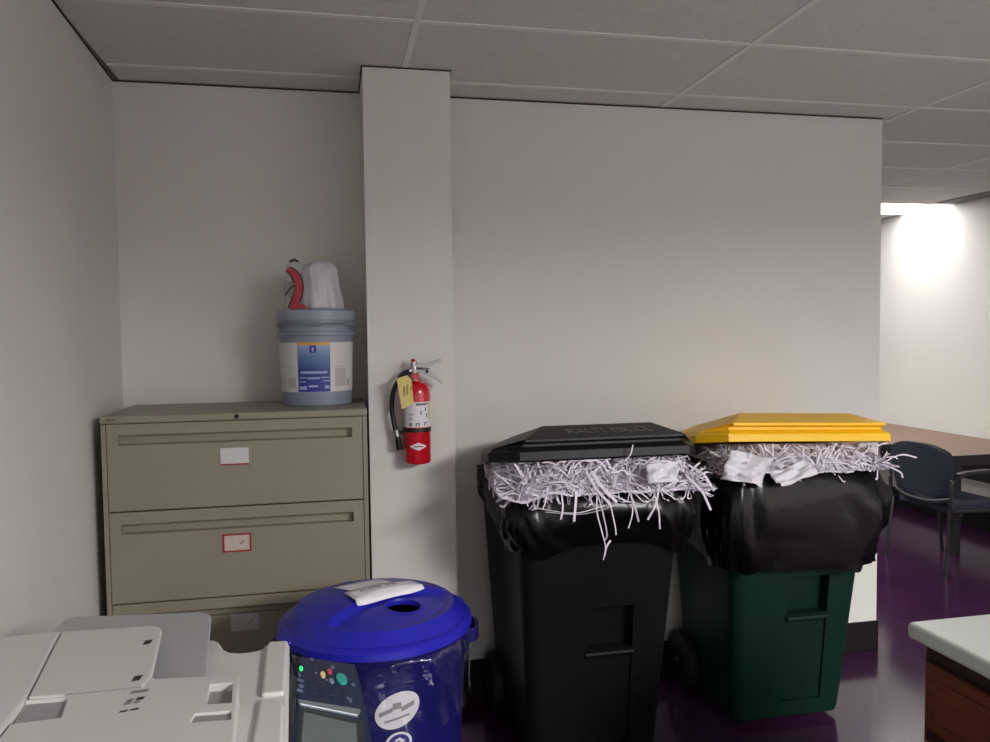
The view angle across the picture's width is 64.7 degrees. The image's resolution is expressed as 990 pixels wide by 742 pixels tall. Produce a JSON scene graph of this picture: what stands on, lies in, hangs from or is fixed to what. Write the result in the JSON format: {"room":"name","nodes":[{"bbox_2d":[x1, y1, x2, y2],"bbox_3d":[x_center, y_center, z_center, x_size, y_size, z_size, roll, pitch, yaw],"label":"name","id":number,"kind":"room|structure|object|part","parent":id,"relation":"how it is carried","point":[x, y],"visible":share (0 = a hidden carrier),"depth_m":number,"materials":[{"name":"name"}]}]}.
{"room":"back office","nodes":[
{"label":"back office","id":0,"kind":"room"},
{"bbox_2d":[0,0,123,637],"bbox_3d":[-0.550,0.348,-1.631,0.157,2.754,10.000,-1,3,-12],"label":"wall","id":1,"kind":"structure","parent":0,"point":[61,348],"depth_m":2.33,"materials":[{"name":"paint"}]},
{"bbox_2d":[51,0,882,119],"bbox_3d":[1.185,-0.985,-1.309,3.536,0.004,9.849,-1,3,-12],"label":"trim","id":2,"kind":"structure","parent":1,"relation":"attached to","point":[53,1],"depth_m":3.30,"materials":[{"name":"black"}]},
{"bbox_2d":[359,67,456,594],"bbox_3d":[-0.365,0.145,3.283,0.341,2.674,0.340,-1,3,-12],"label":"wall pillar","id":3,"kind":"structure","parent":0,"point":[405,134],"depth_m":3.10,"materials":[{"name":"paint"}]},
{"bbox_2d":[390,358,442,464],"bbox_3d":[-0.311,0.155,3.063,0.192,0.411,0.124,-2,3,-30],"label":"fire extinguisher","id":4,"kind":"object","parent":3,"relation":"attached to","point":[414,394],"visible":1,"depth_m":3.02,"materials":[{"name":"red metal"}]},
{"bbox_2d":[403,385,411,395],"bbox_3d":[-0.334,0.073,2.982,0.032,0.043,0.002,-1,3,-12],"label":"print","id":5,"kind":"object","parent":4,"relation":"attached to","point":[407,389],"depth_m":2.98,"materials":[{"name":"brown"}]},
{"bbox_3d":[-0.265,-0.031,3.048,0.109,0.032,0.020,-1,3,-6],"label":"lever","id":6,"kind":"part","parent":4,"relation":"part of","materials":[{"name":"silver metal"}]},
{"bbox_3d":[-0.262,0.022,3.051,0.114,0.064,0.022,-1,3,-7],"label":"handle","id":7,"kind":"part","parent":4,"relation":"part of","materials":[{"name":"silver metal"}]},
{"bbox_2d":[112,81,881,659],"bbox_3d":[0.148,0.122,3.629,3.619,2.674,0.130,-1,3,-12],"label":"wall","id":8,"kind":"structure","parent":0,"point":[679,270],"depth_m":3.56,"materials":[{"name":"paint"}]},
{"bbox_2d":[463,620,877,692],"bbox_3d":[0.856,1.368,3.833,2.220,0.150,0.146,-1,3,-12],"label":"baseboard","id":9,"kind":"structure","parent":8,"relation":"attached to","point":[860,636],"depth_m":3.95,"materials":[{"name":"black plastic"}]},
{"bbox_2d":[54,0,989,218],"bbox_3d":[1.865,-1.190,1.456,6.159,0.120,15.200,-1,3,-12],"label":"ceiling","id":10,"kind":"structure","parent":0,"point":[922,67],"depth_m":2.90,"materials":[{"name":"tile"}]},
{"bbox_2d":[881,202,949,214],"bbox_3d":[3.220,-1.442,6.737,1.153,0.084,0.586,-1,3,-12],"label":"ceiling light","id":11,"kind":"object","parent":10,"relation":"attached to","point":[886,208],"visible":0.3,"depth_m":6.74,"materials":[{"name":"white plastic"}]},
{"bbox_2d":[461,503,989,741],"bbox_3d":[1.897,1.590,1.592,6.159,0.100,15.200,-1,3,-12],"label":"floor","id":12,"kind":"structure","parent":0,"point":[881,698],"depth_m":3.66,"materials":[{"name":"purple carpet"}]},
{"bbox_2d":[0,612,371,741],"bbox_3d":[-0.590,1.064,1.208,0.857,1.047,1.305,-1,3,-12],"label":"copier","id":13,"kind":"object","parent":12,"relation":"on","point":[146,677],"visible":1,"depth_m":1.38,"materials":[{"name":"grey plastic"}]},
{"bbox_2d":[29,626,161,699],"bbox_3d":[-0.731,0.536,1.452,0.191,0.012,0.331,-2,3,-19],"label":"tray","id":14,"kind":"object","parent":13,"relation":"on","point":[114,661],"depth_m":1.42,"materials":[{"name":"grey plastic"}]},
{"bbox_2d":[53,612,210,678],"bbox_3d":[-0.756,0.570,1.585,0.376,0.009,0.455,-1,3,-12],"label":"tray","id":15,"kind":"object","parent":13,"relation":"on","point":[184,651],"depth_m":1.66,"materials":[{"name":"grey plastic"}]},
{"bbox_3d":[-0.313,0.687,1.245,0.060,0.070,0.600,-1,3,-12],"label":"panel arm","id":16,"kind":"part","parent":13,"relation":"part of","materials":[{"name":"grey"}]},
{"bbox_3d":[-0.259,0.665,1.302,0.154,0.108,0.792,-1,3,-12],"label":"control panel","id":17,"kind":"part","parent":13,"relation":"part of","materials":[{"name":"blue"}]},
{"bbox_2d":[100,399,369,652],"bbox_3d":[-0.956,0.819,3.040,0.910,1.365,0.479,-1,3,-12],"label":"file cabinet","id":18,"kind":"object","parent":12,"relation":"on","point":[234,513],"visible":0.65,"depth_m":2.80,"materials":[{"name":"metal"}]},
{"bbox_3d":[-0.912,0.830,2.829,0.872,0.039,0.031,-1,3,-12],"label":"rail","id":19,"kind":"part","parent":18,"relation":"part of","materials":[{"name":"metal"}]},
{"bbox_3d":[-0.913,1.012,2.856,0.872,0.307,0.026,-1,3,-12],"label":"drawer","id":20,"kind":"part","parent":18,"relation":"part of","materials":[{"name":"metal"}]},
{"bbox_3d":[-0.918,0.328,2.807,0.872,0.305,0.038,-1,3,-12],"label":"drawer","id":21,"kind":"part","parent":18,"relation":"part of","materials":[{"name":"metal"}]},
{"bbox_3d":[-0.928,0.332,2.784,0.096,0.005,0.003,-1,3,-12],"label":"card frame","id":22,"kind":"part","parent":18,"relation":"part of","materials":[{"name":"red"}]},
{"bbox_3d":[-0.914,0.645,2.823,0.872,0.321,0.038,-1,3,-12],"label":"drawer","id":23,"kind":"part","parent":18,"relation":"part of","materials":[{"name":"metal"}]},
{"bbox_3d":[-0.924,0.615,2.798,0.098,0.066,0.003,-1,3,-12],"label":"card frame","id":24,"kind":"part","parent":18,"relation":"part of","materials":[{"name":"red"}]},
{"bbox_2d":[274,309,356,406],"bbox_3d":[-0.708,-0.055,3.101,0.320,0.370,0.317,-1,3,-12],"label":"paint bucket","id":25,"kind":"object","parent":18,"relation":"on","point":[316,345],"visible":1,"depth_m":2.98,"materials":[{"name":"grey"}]},
{"bbox_2d":[288,378,295,387],"bbox_3d":[-0.778,0.046,2.992,0.039,0.040,0.003,1,3,30],"label":"print","id":26,"kind":"object","parent":25,"relation":"attached to","point":[291,381],"depth_m":2.99,"materials":[{"name":"grey paper"}]},
{"bbox_2d":[301,371,326,373],"bbox_3d":[-0.689,0.005,2.974,0.099,0.009,0.009,-1,3,-8],"label":"print","id":27,"kind":"object","parent":25,"relation":"attached to","point":[302,372],"depth_m":2.97,"materials":[{"name":"white paper"}]},
{"bbox_2d":[297,345,330,391],"bbox_3d":[-0.690,-0.009,2.978,0.124,0.178,0.023,-1,3,-12],"label":"print","id":28,"kind":"object","parent":25,"relation":"attached to","point":[313,361],"depth_m":2.97},
{"bbox_2d":[285,259,343,309],"bbox_3d":[-0.716,-0.337,3.083,0.237,0.202,0.164,-1,3,-12],"label":"plastic bag","id":29,"kind":"object","parent":25,"relation":"on","point":[317,286],"visible":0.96,"depth_m":3.03,"materials":[{"name":"white plastic"}]},
{"bbox_2d":[287,282,293,296],"bbox_3d":[-0.786,-0.314,3.010,0.026,0.061,0.003,-1,3,-12],"label":"print","id":30,"kind":"object","parent":29,"relation":"attached to","point":[291,290],"depth_m":3.01,"materials":[{"name":"grey"}]},
{"bbox_2d":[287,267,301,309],"bbox_3d":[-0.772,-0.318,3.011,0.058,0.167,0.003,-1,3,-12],"label":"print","id":31,"kind":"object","parent":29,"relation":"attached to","point":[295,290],"depth_m":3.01,"materials":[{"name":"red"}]},
{"bbox_2d":[286,266,303,309],"bbox_3d":[-0.772,-0.318,3.014,0.067,0.172,0.003,-1,3,-12],"label":"print","id":32,"kind":"object","parent":29,"relation":"attached to","point":[296,290],"depth_m":3.01,"materials":[{"name":"red"}]},
{"bbox_2d":[292,304,305,308],"bbox_3d":[-0.755,-0.248,3.012,0.052,0.022,0.003,-1,3,-12],"label":"print","id":33,"kind":"object","parent":29,"relation":"attached to","point":[294,306],"depth_m":3.01,"materials":[{"name":"red"}]},
{"bbox_3d":[-0.711,-0.220,3.098,0.306,0.040,0.306,-1,3,-12],"label":"lid","id":34,"kind":"part","parent":25,"relation":"part of","materials":[{"name":"blue"}]},
{"bbox_3d":[-0.694,-0.172,3.020,0.320,0.024,0.164,-1,3,-12],"label":"bail handle","id":35,"kind":"part","parent":25,"relation":"part of","materials":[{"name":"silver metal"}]},
{"bbox_2d":[335,367,345,385],"bbox_3d":[-0.599,0.022,3.026,0.005,0.070,0.054,1,4,37],"label":"print","id":36,"kind":"object","parent":25,"relation":"attached to","point":[340,372],"depth_m":3.02,"materials":[{"name":"grey paper"}]},
{"bbox_2d":[271,578,478,741],"bbox_3d":[-0.347,1.089,2.340,0.601,0.880,0.568,-1,3,-12],"label":"recycling bin","id":37,"kind":"object","parent":12,"relation":"on","point":[406,640],"visible":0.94,"depth_m":2.15,"materials":[{"name":"blue plastic"}]},
{"bbox_2d":[276,624,471,690],"bbox_3d":[-0.352,0.862,2.329,0.578,0.222,0.579,-1,3,-12],"label":"clear liner","id":38,"kind":"object","parent":37,"relation":"in","point":[468,661],"visible":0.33,"depth_m":2.32,"materials":[{"name":"plastic"}]},
{"bbox_3d":[-0.354,0.703,2.321,0.568,0.090,0.568,-1,3,-12],"label":"lid","id":39,"kind":"part","parent":37,"relation":"part of","materials":[{"name":"blue plastic"}]},
{"bbox_2d":[379,708,392,717],"bbox_3d":[-0.290,0.908,2.076,0.037,0.024,0.001,-1,3,-12],"label":"print","id":40,"kind":"object","parent":37,"relation":"attached to","point":[383,712],"depth_m":2.08,"materials":[{"name":"grey"}]},
{"bbox_2d":[384,713,408,723],"bbox_3d":[-0.262,0.928,2.087,0.068,0.018,0.002,-2,3,-20],"label":"print","id":41,"kind":"object","parent":37,"relation":"attached to","point":[389,718],"depth_m":2.09,"materials":[{"name":"grey"}]},
{"bbox_2d":[393,702,400,709],"bbox_3d":[-0.261,0.894,2.083,0.023,0.020,0.001,-2,3,-20],"label":"print","id":42,"kind":"object","parent":37,"relation":"on","point":[396,705],"depth_m":2.08,"materials":[{"name":"grey"}]},
{"bbox_2d":[401,700,413,711],"bbox_3d":[-0.234,0.898,2.095,0.037,0.025,0.001,-2,3,-27],"label":"print","id":43,"kind":"object","parent":37,"relation":"attached to","point":[406,705],"depth_m":2.10,"materials":[{"name":"grey"}]},
{"bbox_2d":[477,422,694,741],"bbox_3d":[0.314,0.832,3.148,0.790,1.300,0.815,-1,3,-12],"label":"bin","id":44,"kind":"object","parent":12,"relation":"on","point":[579,635],"visible":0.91,"depth_m":2.85,"materials":[{"name":"black plastic"}]},
{"bbox_2d":[477,477,697,560],"bbox_3d":[0.322,0.514,3.087,0.727,0.274,0.836,-1,3,-12],"label":"bag","id":45,"kind":"object","parent":44,"relation":"in","point":[537,534],"visible":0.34,"depth_m":2.71,"materials":[{"name":"black plastic"}]},
{"bbox_2d":[482,445,716,559],"bbox_3d":[0.361,0.430,3.084,0.793,0.384,0.922,-1,3,-5],"label":"paper","id":46,"kind":"object","parent":45,"relation":"in","point":[522,482],"visible":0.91,"depth_m":2.71,"materials":[{"name":"white paper"}]},
{"bbox_2d":[646,461,679,483],"bbox_3d":[0.577,0.349,2.683,0.123,0.070,0.045,-1,3,-12],"label":"paper sheet","id":47,"kind":"object","parent":46,"relation":"on","point":[662,472],"visible":1,"depth_m":2.69,"materials":[{"name":"white paper"}]},
{"bbox_3d":[0.310,0.291,3.108,0.790,0.217,0.788,-1,3,-12],"label":"lid","id":48,"kind":"part","parent":44,"relation":"part of","materials":[{"name":"black plastic"}]},
{"bbox_2d":[667,413,890,720],"bbox_3d":[1.173,0.806,3.421,0.850,1.305,0.707,-1,3,-12],"label":"bin","id":49,"kind":"object","parent":12,"relation":"on","point":[768,643],"visible":0.7,"depth_m":3.21,"materials":[{"name":"green plastic"}]},
{"bbox_2d":[670,454,893,575],"bbox_3d":[1.164,0.572,3.368,0.781,0.437,0.730,-1,3,-12],"label":"bag","id":50,"kind":"object","parent":49,"relation":"in","point":[820,521],"visible":0.56,"depth_m":3.04,"materials":[{"name":"black plastic"}]},
{"bbox_2d":[687,443,916,485],"bbox_3d":[1.181,0.342,3.355,0.807,0.157,0.782,-1,3,-15],"label":"paper","id":51,"kind":"object","parent":50,"relation":"in","point":[826,457],"visible":0.77,"depth_m":3.09,"materials":[{"name":"white paper"}]},
{"bbox_2d":[720,450,772,486],"bbox_3d":[0.953,0.369,2.954,0.212,0.139,0.077,-1,3,-12],"label":"paper sheet","id":52,"kind":"object","parent":51,"relation":"on","point":[757,464],"visible":0.99,"depth_m":2.96,"materials":[{"name":"white paper"}]},
{"bbox_2d":[770,460,817,485],"bbox_3d":[1.137,0.389,2.977,0.180,0.086,0.058,-1,3,-12],"label":"paper sheet","id":53,"kind":"object","parent":51,"relation":"on","point":[801,469],"visible":1,"depth_m":2.97,"materials":[{"name":"white paper"}]},
{"bbox_3d":[1.170,0.270,3.382,0.850,0.231,0.681,-1,3,-12],"label":"lid","id":54,"kind":"part","parent":49,"relation":"part of","materials":[{"name":"yellow plastic"}]},
{"bbox_2d":[878,423,989,556],"bbox_3d":[3.336,0.887,7.002,0.913,0.742,2.955,-1,3,-12],"label":"table","id":55,"kind":"object","parent":12,"relation":"on","point":[969,453],"visible":0.22,"depth_m":6.09,"materials":[{"name":"laminate"}]},
{"bbox_3d":[3.292,0.971,5.583,0.050,0.715,0.050,-1,3,-12],"label":"leg","id":56,"kind":"part","parent":55,"relation":"part of","materials":[{"name":"black metal"}]},
{"bbox_2d":[884,441,989,577],"bbox_3d":[3.122,0.910,5.421,0.535,0.858,0.573,-1,3,-16],"label":"office chair","id":57,"kind":"object","parent":12,"relation":"on","point":[930,479],"visible":0.94,"depth_m":5.27,"materials":[{"name":"black fabric"}]},
{"bbox_3d":[2.834,1.100,5.614,0.070,0.467,0.039,-1,3,-12],"label":"leg","id":58,"kind":"part","parent":57,"relation":"part of","materials":[{"name":"black metal"}]},
{"bbox_3d":[3.006,0.766,5.655,0.371,0.246,0.026,-1,3,-16],"label":"arm frame","id":59,"kind":"part","parent":57,"relation":"part of","materials":[{"name":"black"}]},
{"bbox_3d":[2.925,0.857,5.364,0.077,0.067,0.479,-1,3,-12],"label":"rail","id":60,"kind":"part","parent":57,"relation":"part of","materials":[{"name":"black metal"}]},
{"bbox_3d":[2.922,0.667,5.354,0.125,0.362,0.510,-1,3,-16],"label":"backrest","id":61,"kind":"part","parent":57,"relation":"part of","materials":[{"name":"fabric"}]},
{"bbox_3d":[3.240,0.990,5.731,0.137,0.665,0.024,-1,3,-16],"label":"leg","id":62,"kind":"part","parent":57,"relation":"part of","materials":[{"name":"black metal"}]},
{"bbox_3d":[3.158,0.894,5.431,0.460,0.057,0.490,-1,3,-16],"label":"seat","id":63,"kind":"part","parent":57,"relation":"part of","materials":[{"name":"fabric"}]},
{"bbox_3d":[2.972,1.122,5.125,0.069,0.467,0.039,-2,3,-18],"label":"leg","id":64,"kind":"part","parent":57,"relation":"part of","materials":[{"name":"black metal"}]},
{"bbox_3d":[3.148,0.789,5.151,0.371,0.246,0.026,-1,3,-16],"label":"arm frame","id":65,"kind":"part","parent":57,"relation":"part of","materials":[{"name":"black metal"}]},
{"bbox_3d":[3.188,0.930,5.169,0.406,0.041,0.022,-1,3,-16],"label":"rail","id":66,"kind":"part","parent":57,"relation":"part of","materials":[{"name":"black metal"}]},
{"bbox_2d":[924,646,989,741],"bbox_3d":[1.573,1.142,1.037,0.650,0.858,2.048,-1,3,-12],"label":"base cabinet","id":67,"kind":"object","parent":12,"relation":"on","point":[957,697],"visible":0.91,"depth_m":1.85,"materials":[{"name":"brown wood"}]},
{"bbox_3d":[1.385,1.045,2.038,0.609,0.757,0.006,-1,3,-12],"label":"panel","id":68,"kind":"part","parent":67,"relation":"part of","materials":[{"name":"brown wood"}]},
{"bbox_2d":[908,614,989,678],"bbox_3d":[1.572,0.692,1.016,0.660,0.042,2.088,-1,3,-12],"label":"countertop","id":69,"kind":"structure","parent":67,"relation":"on","point":[964,640],"depth_m":1.87,"materials":[{"name":"laminate"}]},
{"bbox_3d":[1.114,0.815,1.702,0.006,0.107,0.415,-1,3,-12],"label":"raised panel","id":70,"kind":"part","parent":67,"relation":"part of","materials":[{"name":"brown wood"}]},
{"bbox_2d":[878,197,989,496],"bbox_3d":[4.847,0.101,2.134,0.100,2.754,15.200,-1,3,-12],"label":"wall","id":71,"kind":"structure","parent":0,"point":[934,356],"depth_m":6.75,"materials":[{"name":"paint"}]},
{"bbox_2d":[887,485,989,531],"bbox_3d":[4.809,1.402,2.187,0.008,0.150,15.000,-1,3,-12],"label":"baseboard","id":72,"kind":"structure","parent":71,"relation":"attached to","point":[978,520],"depth_m":6.47,"materials":[{"name":"black plastic"}]},
{"bbox_2d":[937,191,989,203],"bbox_3d":[4.982,-1.123,0.606,0.200,0.004,12.068,-1,3,-12],"label":"trim","id":73,"kind":"structure","parent":71,"relation":"attached to","point":[984,194],"depth_m":6.27,"materials":[{"name":"grey"}]}
]}

